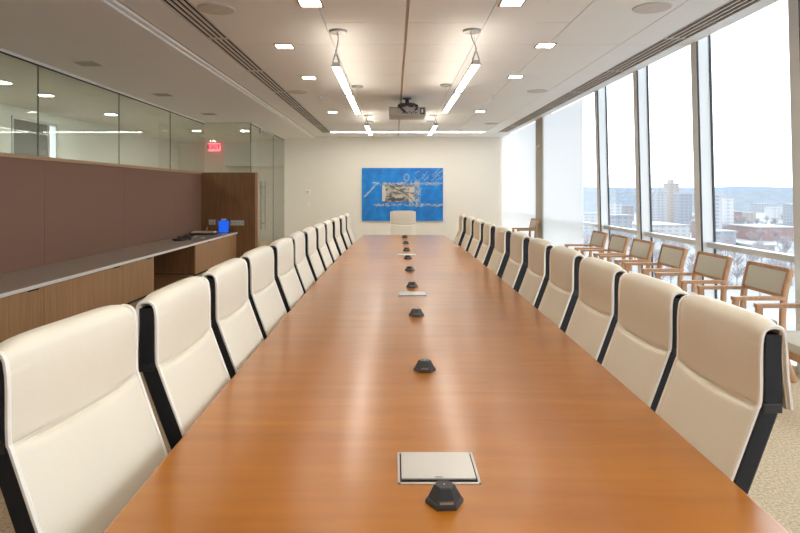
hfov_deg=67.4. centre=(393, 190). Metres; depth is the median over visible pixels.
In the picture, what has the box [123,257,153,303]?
base cabinet
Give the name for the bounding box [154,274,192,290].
trim
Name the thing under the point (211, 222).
socket plate
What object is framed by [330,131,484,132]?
recessed light
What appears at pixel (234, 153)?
wall
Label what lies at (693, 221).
building
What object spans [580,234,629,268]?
armchair
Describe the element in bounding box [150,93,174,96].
recessed light
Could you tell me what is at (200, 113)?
recessed light
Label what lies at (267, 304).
chair
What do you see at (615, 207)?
building
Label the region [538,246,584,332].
chair
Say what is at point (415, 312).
table microphone
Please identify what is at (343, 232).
chair
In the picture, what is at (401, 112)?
ceiling projector
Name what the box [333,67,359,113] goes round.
diffuser
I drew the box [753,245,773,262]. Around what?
bare tree
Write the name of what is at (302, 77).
recessed light
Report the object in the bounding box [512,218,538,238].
armchair
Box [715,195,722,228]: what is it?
building
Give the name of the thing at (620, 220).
building
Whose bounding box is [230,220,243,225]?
socket plate
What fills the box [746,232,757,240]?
bare tree
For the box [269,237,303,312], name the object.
chair
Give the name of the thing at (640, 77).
window
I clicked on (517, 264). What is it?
chair
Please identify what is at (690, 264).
bare tree
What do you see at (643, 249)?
armchair
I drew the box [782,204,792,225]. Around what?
building
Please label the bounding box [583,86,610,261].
window
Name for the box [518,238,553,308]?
chair
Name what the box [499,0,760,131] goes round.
ceiling vent
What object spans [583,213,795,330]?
ground
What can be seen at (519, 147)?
roller shade
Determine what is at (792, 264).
bare tree
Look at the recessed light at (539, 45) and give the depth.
6.59 m
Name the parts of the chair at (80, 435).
frame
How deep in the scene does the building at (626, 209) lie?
870.87 m
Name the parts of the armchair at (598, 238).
armrest, armrest, leg, leg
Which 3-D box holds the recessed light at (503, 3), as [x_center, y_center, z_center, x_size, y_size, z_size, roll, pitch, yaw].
[1.000,-1.595,5.080,0.204,0.011,0.204,0,0,0]
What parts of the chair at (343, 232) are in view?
frame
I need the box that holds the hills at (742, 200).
[583,190,792,212]
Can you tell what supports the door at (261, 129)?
on the floor
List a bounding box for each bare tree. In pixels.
[583,236,590,254]
[653,247,658,266]
[653,248,662,267]
[665,266,674,282]
[677,242,691,251]
[685,261,693,271]
[687,252,694,266]
[717,274,734,299]
[719,231,734,251]
[722,235,733,252]
[728,251,739,264]
[730,262,744,284]
[732,253,744,269]
[745,254,760,261]
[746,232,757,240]
[751,241,764,260]
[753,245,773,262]
[755,229,765,242]
[761,258,790,267]
[762,257,784,266]
[768,229,782,245]
[774,237,793,252]
[780,235,792,252]
[781,262,794,285]
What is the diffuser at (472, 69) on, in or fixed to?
attached to the pendant light at (474, 66)
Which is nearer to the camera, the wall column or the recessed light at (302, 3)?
the recessed light at (302, 3)
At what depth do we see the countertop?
7.23 m
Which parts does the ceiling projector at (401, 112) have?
mount plate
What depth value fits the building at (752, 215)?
870.87 m
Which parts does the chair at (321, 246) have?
frame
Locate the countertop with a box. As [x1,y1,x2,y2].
[0,232,237,297]
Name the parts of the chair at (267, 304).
frame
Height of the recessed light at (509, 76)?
0.011 m
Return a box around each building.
[583,212,597,236]
[610,202,622,213]
[610,214,632,245]
[622,205,633,220]
[632,221,690,241]
[651,189,666,221]
[663,179,678,222]
[674,193,692,231]
[691,220,694,238]
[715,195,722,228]
[716,229,736,249]
[722,197,734,228]
[726,224,793,240]
[734,211,741,223]
[736,241,775,250]
[742,212,755,221]
[750,203,771,210]
[764,207,782,219]
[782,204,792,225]
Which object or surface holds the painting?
attached to the wall at (330, 168)
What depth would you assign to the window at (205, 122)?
13.58 m
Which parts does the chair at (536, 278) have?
frame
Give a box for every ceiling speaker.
[197,3,235,14]
[287,90,307,93]
[527,89,547,92]
[632,1,672,13]
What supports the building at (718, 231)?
on the ground
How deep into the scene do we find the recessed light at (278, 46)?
6.63 m
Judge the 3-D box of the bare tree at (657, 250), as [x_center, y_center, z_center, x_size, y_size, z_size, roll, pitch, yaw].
[144.502,37.607,323.833,11.653,14.823,12.587,0,0,-25]
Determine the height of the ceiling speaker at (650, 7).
0.014 m
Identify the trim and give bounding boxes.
[0,152,201,173]
[106,0,315,137]
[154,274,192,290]
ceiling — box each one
[0,0,313,142]
[120,0,777,136]
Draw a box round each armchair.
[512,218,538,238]
[565,230,607,257]
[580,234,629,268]
[599,238,654,275]
[623,244,688,287]
[654,251,732,301]
[697,261,796,382]
[753,303,799,363]
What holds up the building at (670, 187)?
on the ground
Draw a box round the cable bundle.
[172,235,192,240]
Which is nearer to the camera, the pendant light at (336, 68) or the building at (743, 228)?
the pendant light at (336, 68)
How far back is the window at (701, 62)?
6.42 m
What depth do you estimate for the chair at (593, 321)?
2.89 m
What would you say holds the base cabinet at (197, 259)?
on the floor
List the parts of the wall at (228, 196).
edge trim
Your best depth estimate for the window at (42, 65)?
7.57 m
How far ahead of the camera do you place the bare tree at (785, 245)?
388.05 m
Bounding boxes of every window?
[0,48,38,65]
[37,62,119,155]
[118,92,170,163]
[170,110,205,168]
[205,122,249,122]
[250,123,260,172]
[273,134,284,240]
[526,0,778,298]
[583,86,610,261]
[604,66,652,276]
[707,0,799,373]
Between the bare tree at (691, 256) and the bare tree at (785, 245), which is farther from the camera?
the bare tree at (785, 245)
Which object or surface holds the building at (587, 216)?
on the ground
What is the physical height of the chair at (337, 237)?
1.156 m
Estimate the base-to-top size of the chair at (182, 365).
1.156 m
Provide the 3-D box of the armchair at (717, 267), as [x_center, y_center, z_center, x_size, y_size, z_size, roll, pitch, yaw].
[2.898,1.057,5.809,0.507,0.902,0.578,0,0,-1]
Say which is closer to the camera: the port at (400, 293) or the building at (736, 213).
the port at (400, 293)
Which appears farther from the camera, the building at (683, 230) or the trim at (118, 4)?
the building at (683, 230)
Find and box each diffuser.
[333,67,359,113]
[365,126,371,134]
[428,126,436,134]
[443,65,478,112]
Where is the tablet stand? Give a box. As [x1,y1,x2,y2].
[218,219,229,233]
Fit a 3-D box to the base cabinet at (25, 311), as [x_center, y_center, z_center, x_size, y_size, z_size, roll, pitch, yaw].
[-3.844,1.218,5.931,0.769,0.564,3.458,0,0,0]
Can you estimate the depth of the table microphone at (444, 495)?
1.44 m
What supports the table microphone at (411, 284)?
on the conference table
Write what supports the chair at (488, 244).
on the floor
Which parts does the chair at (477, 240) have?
frame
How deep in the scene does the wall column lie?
13.11 m
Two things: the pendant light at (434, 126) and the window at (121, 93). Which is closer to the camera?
the window at (121, 93)
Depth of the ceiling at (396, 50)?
6.74 m
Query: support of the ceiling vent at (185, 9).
in the ceiling at (396, 50)
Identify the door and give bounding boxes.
[11,115,56,157]
[259,127,273,228]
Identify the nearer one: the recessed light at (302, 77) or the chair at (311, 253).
the chair at (311, 253)
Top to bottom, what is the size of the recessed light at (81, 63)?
0.007 m
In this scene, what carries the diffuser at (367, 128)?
attached to the pendant light at (368, 129)
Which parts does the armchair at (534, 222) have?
armrest, leg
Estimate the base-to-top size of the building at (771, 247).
5.426 m
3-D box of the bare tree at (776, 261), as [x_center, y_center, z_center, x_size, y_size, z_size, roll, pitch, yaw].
[191.364,37.193,300.934,12.776,15.651,12.513,0,0,-8]
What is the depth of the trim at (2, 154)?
8.15 m
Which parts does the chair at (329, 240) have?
frame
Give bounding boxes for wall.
[0,103,178,169]
[0,156,200,274]
[179,143,283,236]
[201,172,258,257]
[223,142,283,165]
[284,134,508,237]
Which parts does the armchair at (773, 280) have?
leg, armrest, leg, leg, armrest, rail, rail, leg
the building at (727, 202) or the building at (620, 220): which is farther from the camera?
the building at (727, 202)
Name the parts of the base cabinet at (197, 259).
door, door, door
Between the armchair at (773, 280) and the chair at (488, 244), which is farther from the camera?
the chair at (488, 244)
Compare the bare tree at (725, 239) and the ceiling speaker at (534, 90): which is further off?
the bare tree at (725, 239)
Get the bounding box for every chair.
[0,304,167,532]
[135,276,230,449]
[202,258,263,378]
[240,246,286,339]
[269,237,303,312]
[288,231,314,293]
[302,227,324,281]
[314,223,332,270]
[323,220,339,262]
[331,217,345,255]
[338,215,350,249]
[344,213,355,244]
[390,211,415,234]
[454,214,466,245]
[460,216,475,251]
[468,219,485,257]
[476,222,495,266]
[488,226,511,277]
[502,231,530,291]
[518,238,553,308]
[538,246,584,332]
[565,257,626,364]
[602,272,687,411]
[655,295,793,494]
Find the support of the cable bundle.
on the countertop
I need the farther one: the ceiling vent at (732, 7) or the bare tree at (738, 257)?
the bare tree at (738, 257)
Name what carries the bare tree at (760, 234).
on the ground
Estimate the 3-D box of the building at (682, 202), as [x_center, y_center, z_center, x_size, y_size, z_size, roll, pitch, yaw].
[320.488,23.646,665.537,13.971,42.707,14.800,0,0,0]
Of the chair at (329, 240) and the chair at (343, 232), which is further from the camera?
the chair at (343, 232)
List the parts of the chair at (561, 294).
frame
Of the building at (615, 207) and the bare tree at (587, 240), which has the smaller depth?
the bare tree at (587, 240)
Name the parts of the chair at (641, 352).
frame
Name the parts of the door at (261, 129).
pull, pull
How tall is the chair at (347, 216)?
1.156 m
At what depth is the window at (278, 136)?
16.15 m
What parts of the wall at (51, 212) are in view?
tack panel, tack panel, tack panel, tack panel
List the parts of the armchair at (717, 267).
armrest, leg, leg, armrest, rail, rail, leg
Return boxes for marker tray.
[190,231,216,234]
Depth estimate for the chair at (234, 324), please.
2.78 m
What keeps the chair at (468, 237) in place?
on the floor
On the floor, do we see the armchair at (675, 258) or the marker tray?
the armchair at (675, 258)
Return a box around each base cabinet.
[0,265,122,342]
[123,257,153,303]
[153,234,235,275]
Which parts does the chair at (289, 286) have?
frame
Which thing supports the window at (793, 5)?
on the floor
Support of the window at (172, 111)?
in the wall at (51, 212)
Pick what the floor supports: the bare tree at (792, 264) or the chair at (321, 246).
the chair at (321, 246)
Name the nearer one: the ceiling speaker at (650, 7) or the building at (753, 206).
the ceiling speaker at (650, 7)
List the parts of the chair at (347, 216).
frame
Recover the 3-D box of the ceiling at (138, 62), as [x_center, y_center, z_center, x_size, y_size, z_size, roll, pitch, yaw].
[-4.790,-1.612,8.100,4.820,0.120,24.200,0,0,0]
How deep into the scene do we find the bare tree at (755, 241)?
388.29 m
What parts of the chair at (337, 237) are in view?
frame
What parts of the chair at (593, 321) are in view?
frame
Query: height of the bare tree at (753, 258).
12.726 m
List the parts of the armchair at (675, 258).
leg, armrest, leg, armrest, rail, rail, leg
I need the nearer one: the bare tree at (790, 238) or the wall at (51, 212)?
the wall at (51, 212)
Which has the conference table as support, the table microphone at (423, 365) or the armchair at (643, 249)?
the table microphone at (423, 365)
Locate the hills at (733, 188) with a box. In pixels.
[583,186,792,191]
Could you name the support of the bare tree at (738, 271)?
on the ground
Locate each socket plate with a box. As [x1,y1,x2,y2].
[209,220,215,224]
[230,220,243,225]
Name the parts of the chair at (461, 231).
frame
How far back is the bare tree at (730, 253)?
363.65 m
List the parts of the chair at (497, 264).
frame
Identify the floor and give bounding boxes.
[0,237,799,532]
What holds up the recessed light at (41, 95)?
in the ceiling at (138, 62)
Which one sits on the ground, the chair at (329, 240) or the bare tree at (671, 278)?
the bare tree at (671, 278)
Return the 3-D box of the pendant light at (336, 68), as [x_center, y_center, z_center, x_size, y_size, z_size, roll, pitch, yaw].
[-0.558,-1.399,7.600,0.184,0.405,3.614,0,0,0]
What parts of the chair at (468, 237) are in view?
frame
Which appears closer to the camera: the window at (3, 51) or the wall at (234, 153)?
the window at (3, 51)
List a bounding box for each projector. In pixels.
[389,98,425,119]
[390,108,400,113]
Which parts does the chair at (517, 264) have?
frame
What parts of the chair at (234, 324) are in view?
frame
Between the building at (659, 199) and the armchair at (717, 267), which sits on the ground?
the building at (659, 199)
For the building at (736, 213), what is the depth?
771.36 m
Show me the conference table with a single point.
(307, 435)
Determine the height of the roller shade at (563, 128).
3.067 m
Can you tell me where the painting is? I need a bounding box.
[362,168,444,220]
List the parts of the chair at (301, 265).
frame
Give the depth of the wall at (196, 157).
19.40 m
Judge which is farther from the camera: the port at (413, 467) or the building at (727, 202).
the building at (727, 202)
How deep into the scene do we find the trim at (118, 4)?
6.77 m
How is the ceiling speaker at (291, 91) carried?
attached to the ceiling at (396, 50)
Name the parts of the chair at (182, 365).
frame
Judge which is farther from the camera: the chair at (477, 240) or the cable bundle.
the cable bundle
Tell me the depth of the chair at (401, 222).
10.46 m
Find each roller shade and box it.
[503,122,535,237]
[544,99,582,252]
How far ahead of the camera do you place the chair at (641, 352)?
2.30 m
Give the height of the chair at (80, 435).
1.156 m
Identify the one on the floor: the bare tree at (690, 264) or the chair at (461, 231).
the chair at (461, 231)
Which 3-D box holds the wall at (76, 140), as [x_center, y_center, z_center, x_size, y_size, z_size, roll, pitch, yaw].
[-7.025,-0.026,8.100,0.150,3.052,24.200,0,0,0]
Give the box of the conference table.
[103,235,789,532]
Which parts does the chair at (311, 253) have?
frame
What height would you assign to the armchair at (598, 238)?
0.902 m
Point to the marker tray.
(193, 232)
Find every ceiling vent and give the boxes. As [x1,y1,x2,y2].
[161,0,330,132]
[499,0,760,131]
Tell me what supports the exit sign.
hanging from the ceiling at (138, 62)
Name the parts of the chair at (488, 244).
frame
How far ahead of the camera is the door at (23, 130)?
11.55 m
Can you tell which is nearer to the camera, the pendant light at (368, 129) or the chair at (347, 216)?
the chair at (347, 216)
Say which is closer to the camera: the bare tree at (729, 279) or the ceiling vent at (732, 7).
the ceiling vent at (732, 7)
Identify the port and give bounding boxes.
[397,452,480,483]
[398,254,415,255]
[398,291,427,295]
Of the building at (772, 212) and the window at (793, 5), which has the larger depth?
the building at (772, 212)
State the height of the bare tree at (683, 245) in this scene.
14.728 m
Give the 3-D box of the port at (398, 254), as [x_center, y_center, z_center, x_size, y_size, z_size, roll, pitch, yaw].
[0.150,0.759,7.110,0.216,0.011,0.188,0,0,0]
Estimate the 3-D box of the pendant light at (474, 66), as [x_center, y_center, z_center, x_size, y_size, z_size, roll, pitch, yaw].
[0.780,-1.399,7.450,0.192,0.405,3.514,0,0,0]
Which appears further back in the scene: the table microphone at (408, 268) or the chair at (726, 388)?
the table microphone at (408, 268)
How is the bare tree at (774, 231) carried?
on the ground
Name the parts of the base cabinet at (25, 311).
door, door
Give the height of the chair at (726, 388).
1.156 m
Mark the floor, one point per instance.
(775, 487)
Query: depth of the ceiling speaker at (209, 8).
5.25 m
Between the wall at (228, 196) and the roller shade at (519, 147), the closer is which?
the wall at (228, 196)
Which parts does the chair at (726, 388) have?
frame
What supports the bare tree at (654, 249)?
on the ground
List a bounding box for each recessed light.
[34,94,56,96]
[70,61,103,65]
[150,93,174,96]
[200,113,216,114]
[273,44,294,48]
[297,0,323,7]
[301,76,316,79]
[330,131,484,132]
[498,0,525,6]
[507,75,524,78]
[534,43,556,47]
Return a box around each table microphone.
[405,266,414,270]
[406,281,417,287]
[409,308,423,316]
[414,358,435,372]
[425,480,462,510]
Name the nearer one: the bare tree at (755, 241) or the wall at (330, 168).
the wall at (330, 168)
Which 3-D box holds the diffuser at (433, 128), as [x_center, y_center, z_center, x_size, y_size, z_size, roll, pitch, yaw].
[0.830,-1.304,12.980,0.072,0.005,2.024,0,0,0]
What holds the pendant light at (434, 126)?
hanging from the ceiling at (396, 50)
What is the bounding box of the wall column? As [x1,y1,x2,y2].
[536,117,543,238]
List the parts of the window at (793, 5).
sill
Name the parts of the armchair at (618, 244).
armrest, armrest, leg, rail, leg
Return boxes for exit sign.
[208,142,220,150]
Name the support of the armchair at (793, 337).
on the floor
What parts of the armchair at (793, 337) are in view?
leg, armrest, seat, rail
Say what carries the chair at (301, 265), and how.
on the floor
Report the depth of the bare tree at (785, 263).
278.75 m
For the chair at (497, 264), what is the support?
on the floor
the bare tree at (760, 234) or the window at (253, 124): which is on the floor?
the window at (253, 124)
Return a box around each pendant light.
[329,28,362,114]
[364,115,373,134]
[427,115,437,134]
[440,28,480,112]
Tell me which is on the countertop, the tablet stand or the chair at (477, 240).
the tablet stand
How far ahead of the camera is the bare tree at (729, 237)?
443.98 m

